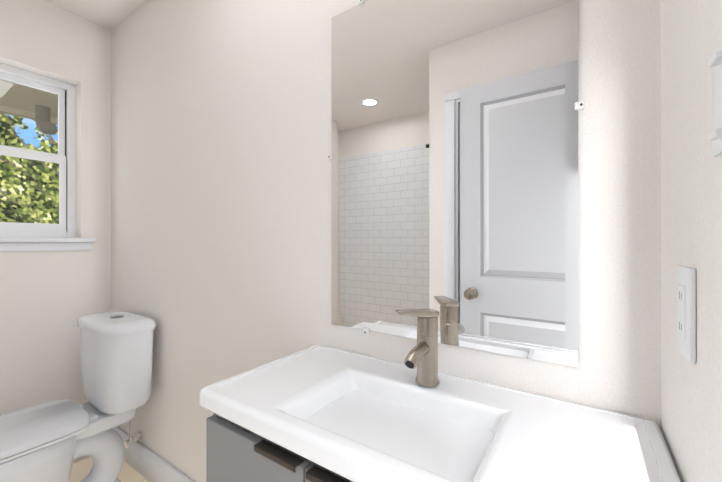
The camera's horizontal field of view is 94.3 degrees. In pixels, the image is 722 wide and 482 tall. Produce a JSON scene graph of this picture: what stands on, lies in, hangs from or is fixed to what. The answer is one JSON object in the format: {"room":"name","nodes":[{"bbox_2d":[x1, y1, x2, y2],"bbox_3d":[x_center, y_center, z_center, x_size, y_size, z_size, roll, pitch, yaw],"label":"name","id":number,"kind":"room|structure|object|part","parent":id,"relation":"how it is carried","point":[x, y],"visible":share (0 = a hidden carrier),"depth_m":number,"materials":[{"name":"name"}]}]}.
{"room":"bathroom","nodes":[
{"label":"bathroom","id":0,"kind":"room"},
{"bbox_2d":[0,0,110,414],"bbox_3d":[-2.095,-0.017,1.072,0.140,2.393,2.150,0,0,34],"label":"wall","id":1,"kind":"structure","parent":0,"point":[48,299],"depth_m":1.74,"materials":[{"name":"paint"}]},
{"bbox_2d":[0,63,75,237],"bbox_3d":[-1.810,-0.438,1.550,0.050,0.843,0.761,0,0,34],"label":"window","id":2,"kind":"structure","parent":1,"relation":"in","point":[65,227],"depth_m":1.78,"materials":[{"name":"white plastic"}]},
{"bbox_2d":[65,90,65,155],"bbox_3d":[-1.814,-0.438,1.553,0.024,0.772,0.691,0,0,34],"label":"track","id":3,"kind":"object","parent":2,"relation":"in","point":[65,122],"visible":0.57,"depth_m":1.83,"materials":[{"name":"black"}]},
{"bbox_2d":[0,237,95,251],"bbox_3d":[-1.744,0.016,1.505,0.106,0.066,0.881,0,0,34],"label":"window sill","id":4,"kind":"structure","parent":1,"relation":"attached to","point":[17,244],"depth_m":1.67,"materials":[{"name":"white"}]},
{"bbox_2d":[73,456,89,463],"bbox_3d":[-1.785,1.105,1.392,0.014,0.150,1.230,0,0,34],"label":"baseboard","id":5,"kind":"structure","parent":1,"relation":"attached to","point":[83,457],"depth_m":1.79,"materials":[{"name":"white"}]},
{"bbox_2d":[44,0,145,29],"bbox_3d":[-1.051,-1.264,0.370,2.657,0.100,2.430,0,0,34],"label":"ceiling","id":6,"kind":"structure","parent":0,"point":[110,14],"depth_m":1.75,"materials":[{"name":"paint"}]},
{"bbox_2d":[70,456,148,481],"bbox_3d":[-1.051,1.230,0.368,2.657,0.100,2.430,0,0,34],"label":"floor","id":7,"kind":"structure","parent":0,"point":[81,469],"depth_m":1.71,"materials":[{"name":"tile"}]},
{"bbox_2d":[0,311,155,481],"bbox_3d":[-1.303,0.778,1.381,0.466,0.842,0.750,0,0,34],"label":"toilet","id":8,"kind":"object","parent":7,"relation":"on","point":[50,441],"visible":1,"depth_m":1.44,"materials":[{"name":"white ceramic"}]},
{"bbox_3d":[-1.380,0.975,1.274,0.374,0.410,0.476,0,0,34],"label":"bowl","id":9,"kind":"part","parent":8,"relation":"part of","materials":[{"name":"white ceramic"}]},
{"bbox_3d":[-1.379,0.748,1.275,0.384,0.042,0.489,0,0,34],"label":"seat","id":10,"kind":"part","parent":8,"relation":"part of","materials":[{"name":"white plastic"}]},
{"bbox_3d":[-1.163,0.383,1.589,0.466,0.042,0.226,0,0,34],"label":"tank lid","id":11,"kind":"part","parent":8,"relation":"part of","materials":[{"name":"white ceramic"}]},
{"bbox_3d":[-1.163,0.586,1.589,0.442,0.363,0.208,0,0,34],"label":"tank","id":12,"kind":"part","parent":8,"relation":"part of","materials":[{"name":"white ceramic"}]},
{"bbox_2d":[200,308,681,481],"bbox_3d":[0.088,0.668,0.663,0.812,1.024,0.386,0,0,34],"label":"bathroom vanity","id":13,"kind":"object","parent":7,"relation":"on","point":[316,413],"visible":1,"depth_m":0.63,"materials":[{"name":"painted wood"},{"name":"white ceramic"},{"name":"bronze"}]},
{"bbox_3d":[-0.096,0.390,0.572,0.240,0.011,0.023,0,0,34],"label":"handle","id":14,"kind":"part","parent":13,"relation":"part of","materials":[{"name":"brown metal"}]},
{"bbox_2d":[395,308,439,386],"bbox_3d":[0.118,0.238,0.742,0.086,0.164,0.125,0,0,34],"label":"faucet","id":15,"kind":"object","parent":13,"relation":"on","point":[424,355],"depth_m":0.74,"materials":[{"name":"silver metal"}]},
{"bbox_3d":[-0.005,0.733,0.518,0.794,0.692,0.018,0,0,34],"label":"door","id":16,"kind":"part","parent":13,"relation":"part of","materials":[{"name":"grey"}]},
{"bbox_2d":[111,0,660,481],"bbox_3d":[-0.411,-0.016,1.319,2.657,2.393,0.140,0,0,34],"label":"wall","id":17,"kind":"structure","parent":0,"point":[221,192],"depth_m":1.17,"materials":[{"name":"paint"}]},
{"bbox_2d":[112,426,193,481],"bbox_3d":[-0.788,1.105,1.476,1.574,0.150,0.018,0,0,34],"label":"baseboard","id":18,"kind":"structure","parent":17,"relation":"attached to","point":[146,463],"depth_m":1.64,"materials":[{"name":"white wood"}]},
{"bbox_2d":[328,0,583,366],"bbox_3d":[0.170,-0.213,0.837,0.646,0.947,0.010,0,0,34],"label":"mirror","id":19,"kind":"object","parent":17,"relation":"attached to","point":[453,156],"visible":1,"depth_m":0.79,"materials":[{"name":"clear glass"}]},
{"bbox_2d":[661,0,721,481],"bbox_3d":[-0.007,-0.018,-0.333,0.140,2.393,2.150,0,0,34],"label":"wall","id":20,"kind":"structure","parent":0,"point":[691,237],"depth_m":0.42,"materials":[{"name":"paint"}]},
{"bbox_2d":[677,265,695,363],"bbox_3d":[0.421,0.091,0.436,0.008,0.116,0.072,0,0,34],"label":"electrical outlet plate","id":21,"kind":"object","parent":20,"relation":"attached to","point":[686,312],"visible":1,"depth_m":0.42,"materials":[{"name":"white plastic"}]},
{"bbox_2d":[708,46,721,156],"bbox_3d":[0.332,-0.136,0.310,0.016,0.100,0.080,0,0,34],"label":"wall lamp","id":22,"kind":"object","parent":20,"relation":"attached to","point":[715,65],"visible":1,"depth_m":0.32,"materials":[{"name":"white plastic"}]},
{"label":"outside","id":23,"kind":"structure","parent":0,"visible":0},
{"bbox_2d":[0,79,57,124],"bbox_3d":[-2.510,-0.975,1.442,0.959,0.170,6.000,0,0,34],"label":"soffit","id":24,"kind":"structure","parent":23,"point":[11,90],"depth_m":2.21,"materials":[{"name":"beige paint"}]},
{"bbox_2d":[0,113,58,223],"bbox_3d":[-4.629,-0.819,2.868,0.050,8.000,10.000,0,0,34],"label":"trees","id":25,"kind":"object","parent":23,"point":[32,141],"depth_m":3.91,"materials":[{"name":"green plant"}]},
{"bbox_2d":[35,105,57,134],"bbox_3d":[-2.153,-0.819,2.287,0.207,0.217,0.080,0,0,34],"label":"outdoor light","id":26,"kind":"object","parent":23,"point":[49,129],"depth_m":2.28,"materials":[{"name":"silver metal"}]}
]}

